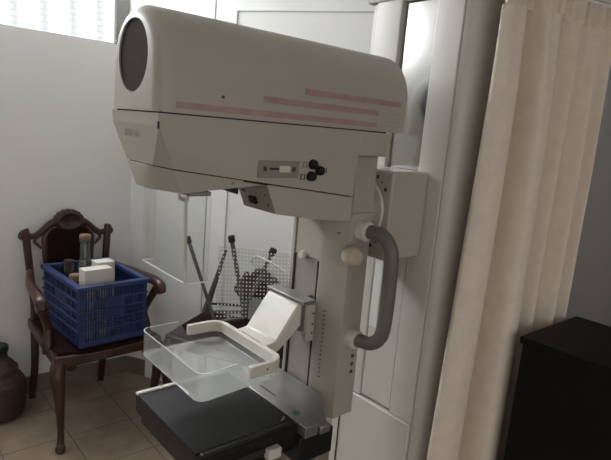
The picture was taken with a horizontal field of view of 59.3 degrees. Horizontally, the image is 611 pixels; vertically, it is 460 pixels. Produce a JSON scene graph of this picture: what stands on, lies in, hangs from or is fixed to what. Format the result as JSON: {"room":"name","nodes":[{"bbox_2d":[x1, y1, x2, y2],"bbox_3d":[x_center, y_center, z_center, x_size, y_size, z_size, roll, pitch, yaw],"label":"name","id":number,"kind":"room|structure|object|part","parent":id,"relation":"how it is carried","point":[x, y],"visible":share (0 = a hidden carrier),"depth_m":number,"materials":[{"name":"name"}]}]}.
{"room":"radiology room","nodes":[
{"label":"radiology room","id":0,"kind":"room"},
{"bbox_2d":[0,0,134,375],"bbox_3d":[-2.219,-0.363,2.016,3.650,2.600,0.180,-4,14,-40],"label":"wall","id":1,"kind":"structure","parent":0,"point":[61,148],"depth_m":2.71,"materials":[{"name":"white paint"}]},
{"bbox_2d":[0,0,129,43],"bbox_3d":[-1.737,-1.251,2.199,2.080,0.648,0.052,-4,14,-40],"label":"window","id":2,"kind":"structure","parent":1,"relation":"in","point":[96,20],"depth_m":2.72,"materials":[{"name":"glass"}]},
{"bbox_2d":[26,355,127,393],"bbox_3d":[-2.357,0.887,2.095,3.400,0.100,0.012,-4,14,-40],"label":"baseboard","id":3,"kind":"structure","parent":1,"relation":"attached to","point":[89,371],"depth_m":3.03,"materials":[{"name":"brown tile"}]},
{"bbox_2d":[0,371,328,459],"bbox_3d":[-0.105,1.299,1.325,5.800,0.050,4.800,-4,14,-40],"label":"floor","id":4,"kind":"structure","parent":0,"point":[102,421],"depth_m":2.58,"materials":[{"name":"beige tile"}]},
{"bbox_2d":[0,342,26,422],"bbox_3d":[-1.494,0.730,2.611,0.243,0.361,0.243,-4,14,-40],"label":"vase","id":5,"kind":"object","parent":4,"relation":"on","point":[13,387],"visible":1,"depth_m":2.57,"materials":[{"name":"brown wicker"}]},
{"bbox_2d":[18,209,165,453],"bbox_3d":[-1.069,0.435,2.651,0.612,1.001,0.604,-5,15,-43],"label":"carved armchair","id":6,"kind":"object","parent":4,"relation":"on","point":[59,243],"visible":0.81,"depth_m":2.63,"materials":[{"name":"brown wood"}]},
{"bbox_3d":[-1.379,0.243,2.675,0.097,0.513,0.048,5,11,2],"label":"post","id":7,"kind":"part","parent":6,"relation":"part of","materials":[{"name":"brown wood"}]},
{"bbox_3d":[-1.400,0.680,2.768,0.042,0.423,0.080,-5,15,-43],"label":"leg","id":8,"kind":"part","parent":6,"relation":"part of","materials":[{"name":"brown wood"}]},
{"bbox_3d":[-1.250,0.273,2.464,0.061,0.084,0.495,-2,13,-34],"label":"armrest","id":9,"kind":"part","parent":6,"relation":"part of","materials":[{"name":"brown wood"}]},
{"bbox_3d":[-1.072,0.770,2.373,0.119,0.446,0.084,-5,15,-43],"label":"leg","id":10,"kind":"part","parent":6,"relation":"part of","materials":[{"name":"brown wood"}]},
{"bbox_3d":[-1.241,0.208,2.812,0.345,0.473,0.030,-5,15,-43],"label":"panel frame","id":11,"kind":"part","parent":6,"relation":"part of","materials":[{"name":"brown wood"}]},
{"bbox_3d":[-1.222,-0.036,2.769,0.415,0.148,0.049,-5,15,-43],"label":"crest rail","id":12,"kind":"part","parent":6,"relation":"part of","materials":[{"name":"brown wood"}]},
{"bbox_3d":[-1.236,0.158,2.802,0.212,0.353,0.026,-5,15,-43],"label":"panel","id":13,"kind":"part","parent":6,"relation":"part of","materials":[{"name":"red fabric"}]},
{"bbox_3d":[-1.066,0.512,2.654,0.504,0.053,0.574,-5,15,-43],"label":"seat rail","id":14,"kind":"part","parent":6,"relation":"part of","materials":[{"name":"brown wood"}]},
{"bbox_3d":[-1.063,0.477,2.648,0.465,0.016,0.534,-5,15,-43],"label":"seat","id":15,"kind":"part","parent":6,"relation":"part of","materials":[{"name":"red fabric"}]},
{"bbox_2d":[40,257,150,348],"bbox_3d":[-1.020,0.335,2.593,0.342,0.286,0.454,-6,15,-44],"label":"plastic crate","id":16,"kind":"object","parent":6,"relation":"on","point":[67,301],"visible":0.9,"depth_m":2.46,"materials":[{"name":"blue plastic"}]},
{"bbox_2d":[64,259,74,277],"bbox_3d":[-1.109,0.305,2.518,0.064,0.342,0.064,-4,14,-40],"label":"bottle","id":17,"kind":"object","parent":16,"relation":"in","point":[68,263],"visible":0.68,"depth_m":2.48,"materials":[{"name":"brown glass"}]},
{"bbox_2d":[69,273,78,283],"bbox_3d":[-1.058,0.344,2.460,0.050,0.295,0.049,-4,14,-40],"label":"jar","id":18,"kind":"object","parent":16,"relation":"in","point":[73,276],"visible":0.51,"depth_m":2.42,"materials":[{"name":"brown wood"}]},
{"bbox_2d":[75,233,91,272],"bbox_3d":[-1.085,0.234,2.639,0.100,0.440,0.100,-4,14,-40],"label":"glass bottle","id":19,"kind":"object","parent":16,"relation":"in","point":[84,237],"visible":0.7,"depth_m":2.61,"materials":[{"name":"clear glass"}]},
{"bbox_2d":[79,265,112,340],"bbox_3d":[-0.959,0.334,2.452,0.063,0.334,0.129,15,15,43],"label":"carton","id":20,"kind":"object","parent":16,"relation":"in","point":[92,275],"visible":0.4,"depth_m":2.41,"materials":[{"name":"grey cardboard"}]},
{"bbox_2d":[91,258,114,328],"bbox_3d":[-0.967,0.310,2.561,0.067,0.340,0.086,15,15,43],"label":"carton","id":21,"kind":"object","parent":16,"relation":"in","point":[106,261],"visible":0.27,"depth_m":2.53,"materials":[{"name":"grey cardboard"}]},
{"bbox_3d":[-1.140,0.656,3.010,0.042,0.423,0.080,-5,15,-43],"label":"leg","id":22,"kind":"part","parent":6,"relation":"part of","materials":[{"name":"brown wood"}]},
{"bbox_3d":[-1.092,0.217,2.943,0.048,0.513,0.097,5,11,0],"label":"post","id":23,"kind":"part","parent":6,"relation":"part of","materials":[{"name":"brown wood"}]},
{"bbox_3d":[-0.888,0.240,2.801,0.495,0.084,0.061,13,13,36],"label":"armrest","id":24,"kind":"part","parent":6,"relation":"part of","materials":[{"name":"brown wood"}]},
{"bbox_3d":[-0.761,0.742,2.662,0.119,0.446,0.084,-5,15,-43],"label":"leg","id":25,"kind":"part","parent":6,"relation":"part of","materials":[{"name":"brown wood"}]},
{"bbox_2d":[159,268,283,384],"bbox_3d":[-0.326,0.610,2.631,0.644,0.790,0.444,9,11,19],"label":"chair","id":26,"kind":"object","parent":4,"relation":"on","point":[213,344],"visible":0.38,"depth_m":2.52,"materials":[{"name":"brown wood"}]},
{"bbox_3d":[-0.646,0.743,2.579,0.119,0.495,0.084,9,11,19],"label":"leg","id":27,"kind":"part","parent":26,"relation":"part of","materials":[{"name":"brown wood"}]},
{"bbox_3d":[-0.549,0.699,2.925,0.042,0.470,0.080,9,11,19],"label":"leg","id":28,"kind":"part","parent":26,"relation":"part of","materials":[{"name":"brown wood"}]},
{"bbox_3d":[-0.325,0.537,2.603,0.636,0.059,0.414,9,11,19],"label":"seat rail","id":29,"kind":"part","parent":26,"relation":"part of","materials":[{"name":"brown wood"}]},
{"bbox_3d":[-0.322,0.499,2.596,0.586,0.018,0.385,9,11,19],"label":"seat","id":30,"kind":"part","parent":26,"relation":"part of","materials":[{"name":"red fabric"}]},
{"bbox_2d":[187,235,276,321],"bbox_3d":[-0.360,0.230,2.573,0.428,0.445,0.145,4,11,-3],"label":"frame","id":31,"kind":"object","parent":26,"relation":"on","point":[207,308],"visible":0.8,"depth_m":2.57,"materials":[{"name":"grey paint"}]},
{"bbox_3d":[-0.488,0.242,2.524,0.160,0.409,0.017,2,11,-14],"label":"leg","id":32,"kind":"part","parent":31,"relation":"part of","materials":[{"name":"grey paint"}]},
{"bbox_3d":[-0.447,0.251,2.627,0.114,0.320,0.023,-1,12,-27],"label":"leg","id":33,"kind":"part","parent":31,"relation":"part of","materials":[{"name":"grey paint"}]},
{"bbox_3d":[-0.317,0.230,2.533,0.110,0.399,0.021,1,11,-22],"label":"leg","id":34,"kind":"part","parent":31,"relation":"part of","materials":[{"name":"grey paint"}]},
{"bbox_3d":[-0.231,0.251,2.595,0.144,0.329,0.020,6,11,6],"label":"leg","id":35,"kind":"part","parent":31,"relation":"part of","materials":[{"name":"grey paint"}]},
{"bbox_3d":[-0.240,0.369,2.770,0.297,0.242,0.030,9,11,19],"label":"panel frame","id":36,"kind":"part","parent":26,"relation":"part of","materials":[{"name":"brown wood"}]},
{"bbox_3d":[-0.320,0.367,2.790,0.048,0.315,0.097,0,12,-24],"label":"post","id":37,"kind":"part","parent":26,"relation":"part of","materials":[{"name":"brown wood"}]},
{"bbox_2d":[217,248,288,316],"bbox_3d":[-0.231,0.259,2.459,0.355,0.344,0.011,6,11,5],"label":"plate","id":38,"kind":"object","parent":26,"relation":"on","point":[220,248],"visible":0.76,"depth_m":2.45,"materials":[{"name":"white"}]},
{"bbox_3d":[-0.234,0.305,2.757,0.169,0.094,0.026,9,11,19],"label":"panel","id":39,"kind":"part","parent":26,"relation":"part of","materials":[{"name":"red fabric"}]},
{"bbox_3d":[-0.229,0.255,2.752,0.184,0.124,0.049,9,11,19],"label":"crest rail","id":40,"kind":"part","parent":26,"relation":"part of","materials":[{"name":"brown wood"}]},
{"bbox_2d":[249,256,288,285],"bbox_3d":[-0.169,0.252,2.539,0.230,0.245,0.012,9,11,19],"label":"paddle","id":41,"kind":"object","parent":26,"relation":"on","point":[259,257],"visible":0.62,"depth_m":2.51,"materials":[{"name":"plastic"}]},
{"bbox_3d":[-0.167,0.390,2.736,0.097,0.315,0.048,0,12,-26],"label":"post","id":42,"kind":"part","parent":26,"relation":"part of","materials":[{"name":"brown wood"}]},
{"bbox_2d":[112,0,504,459],"bbox_3d":[0.138,0.080,1.538,1.328,2.300,0.407,-4,14,-40],"label":"machine","id":43,"kind":"object","parent":4,"relation":"on","point":[372,157],"visible":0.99,"depth_m":1.40,"materials":[{"name":"paint"}]},
{"bbox_2d":[121,17,147,90],"bbox_3d":[-0.328,-0.338,1.037,0.006,0.138,0.138,-4,14,-40],"label":"grille","id":44,"kind":"object","parent":43,"relation":"attached to","point":[134,30],"depth_m":1.03,"materials":[{"name":"brown"}]},
{"bbox_3d":[-0.330,0.412,1.461,0.269,0.006,0.014,-4,14,-40],"label":"rail","id":45,"kind":"part","parent":43,"relation":"part of","materials":[{"name":"paint"}]},
{"bbox_2d":[144,322,266,373],"bbox_3d":[-0.232,0.298,1.302,0.226,0.064,0.296,-4,14,-40],"label":"tray","id":46,"kind":"object","parent":43,"relation":"on","point":[253,345],"depth_m":1.40,"materials":[{"name":"plastic"}]},
{"bbox_3d":[-0.182,0.293,1.360,0.104,0.028,0.305,-4,14,-40],"label":"paddle frame","id":47,"kind":"part","parent":43,"relation":"part of","materials":[{"name":"beige plastic"}]},
{"bbox_3d":[-0.125,0.474,1.220,0.254,0.010,0.017,-4,14,-40],"label":"rail","id":48,"kind":"part","parent":43,"relation":"part of","materials":[{"name":"black plastic"}]},
{"bbox_3d":[-0.121,-0.070,1.234,0.013,0.018,0.025,-4,14,-40],"label":"lever","id":49,"kind":"part","parent":43,"relation":"part of","materials":[{"name":"black plastic"}]},
{"bbox_3d":[-0.114,-0.076,1.227,0.028,0.058,0.125,-4,14,-40],"label":"indicator plate","id":50,"kind":"part","parent":43,"relation":"part of","materials":[{"name":"grey"}]},
{"bbox_3d":[-0.061,-0.133,1.173,0.112,0.037,0.014,-4,14,-40],"label":"control panel","id":51,"kind":"part","parent":43,"relation":"part of","materials":[{"name":"grey plastic"}]},
{"bbox_3d":[-0.036,0.453,1.478,0.120,0.018,0.333,-4,14,-40],"label":"support plate","id":52,"kind":"part","parent":43,"relation":"part of","materials":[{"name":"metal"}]},
{"bbox_3d":[-0.077,0.502,1.448,0.110,0.072,0.324,-4,14,-40],"label":"support arm","id":53,"kind":"part","parent":43,"relation":"part of","materials":[{"name":"black plastic"}]},
{"bbox_3d":[0.010,0.246,1.431,0.026,0.103,0.013,-4,14,-40],"label":"clamp post","id":54,"kind":"part","parent":43,"relation":"part of","materials":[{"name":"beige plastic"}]},
{"bbox_3d":[0.012,-0.123,1.231,0.023,0.023,0.027,-4,14,-40],"label":"control knob","id":55,"kind":"part","parent":43,"relation":"part of","materials":[{"name":"black plastic"}]},
{"bbox_3d":[0.016,-0.150,1.228,0.023,0.023,0.027,-4,14,-40],"label":"control knob","id":56,"kind":"part","parent":43,"relation":"part of","materials":[{"name":"black plastic"}]},
{"bbox_3d":[0.032,-0.138,1.244,0.023,0.023,0.027,-4,14,-40],"label":"control knob","id":57,"kind":"part","parent":43,"relation":"part of","materials":[{"name":"black plastic"}]},
{"bbox_3d":[0.121,0.068,1.385,0.055,0.055,0.045,-4,14,-40],"label":"knob","id":58,"kind":"part","parent":43,"relation":"part of","materials":[{"name":"beige plastic"}]},
{"bbox_3d":[0.257,-0.289,1.776,0.188,1.645,0.024,-4,14,-40],"label":"trim","id":59,"kind":"part","parent":43,"relation":"part of","materials":[{"name":"paint"}]},
{"bbox_3d":[0.185,0.160,1.413,0.116,0.339,0.038,13,13,37],"label":"grab handle","id":60,"kind":"part","parent":43,"relation":"part of","materials":[{"name":"grey plastic"}]},
{"bbox_3d":[0.308,-0.278,1.739,0.240,1.645,0.097,-4,14,-40],"label":"stand post","id":61,"kind":"part","parent":43,"relation":"part of","materials":[{"name":"paint"}]},
{"bbox_3d":[0.309,-0.313,1.579,0.008,0.683,0.118,-4,14,-40],"label":"polished panel","id":62,"kind":"part","parent":43,"relation":"part of","materials":[{"name":"silver metal"}]},
{"bbox_3d":[0.448,-0.235,1.576,0.240,1.645,0.088,-4,14,-40],"label":"stand post","id":63,"kind":"part","parent":43,"relation":"part of","materials":[{"name":"paint"}]},
{"bbox_3d":[0.463,0.097,1.591,0.237,2.299,0.032,-4,14,-40],"label":"panel","id":64,"kind":"part","parent":43,"relation":"part of","materials":[{"name":"paint"}]},
{"bbox_2d":[503,316,610,459],"bbox_3d":[0.847,0.814,1.524,0.357,0.985,0.479,-4,14,-40],"label":"base cabinet","id":65,"kind":"object","parent":4,"relation":"on","point":[561,407],"visible":1,"depth_m":1.44,"materials":[{"name":"laminate"}]},
{"bbox_2d":[127,0,610,359],"bbox_3d":[0.110,-0.285,2.655,2.240,2.600,0.140,9,11,19],"label":"wall","id":66,"kind":"structure","parent":0,"point":[140,195],"depth_m":3.02,"materials":[{"name":"white paint"}]},
{"bbox_2d":[127,356,144,375],"bbox_3d":[-0.997,0.802,3.163,0.123,0.100,0.012,9,11,19],"label":"baseboard","id":67,"kind":"structure","parent":66,"relation":"attached to","point":[135,365],"depth_m":3.16,"materials":[{"name":"brown tile"}]},
{"bbox_2d":[145,0,216,381],"bbox_3d":[-0.675,-0.315,2.867,0.353,2.450,0.012,9,11,19],"label":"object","id":68,"kind":"structure","parent":66,"relation":"attached to","point":[180,303],"depth_m":2.95,"materials":[{"name":"white paint"}]},
{"bbox_2d":[198,0,374,424],"bbox_3d":[0.078,-0.203,2.595,1.256,2.444,0.017,9,11,19],"label":"door","id":69,"kind":"structure","parent":66,"relation":"in","point":[347,24],"depth_m":2.71,"materials":[{"name":"white paint"}]},
{"bbox_2d":[565,65,610,325],"bbox_3d":[1.999,0.128,1.307,0.120,2.600,2.530,-4,14,-40],"label":"wall","id":70,"kind":"structure","parent":0,"point":[590,294],"depth_m":2.17,"materials":[{"name":"grey paint"}]},
{"bbox_3d":[0.115,-1.296,0.838,5.800,0.050,4.800,-4,14,-40],"label":"ceiling","id":71,"kind":"structure","parent":0,"visible":0},
{"bbox_2d":[594,0,610,4],"bbox_3d":[0.952,-0.957,1.508,1.050,0.722,0.015,-1,12,-27],"label":"rail","id":72,"kind":"object","parent":71,"relation":"hanging from","point":[608,2],"visible":1,"depth_m":1.52,"materials":[{"name":"white"}]},
{"bbox_2d":[426,0,610,459],"bbox_3d":[0.613,0.273,1.610,0.537,1.855,0.121,0,12,-24],"label":"curtain","id":73,"kind":"object","parent":72,"relation":"hanging from","point":[552,59],"visible":0.94,"depth_m":1.52,"materials":[{"name":"beige fabric"}]}
]}

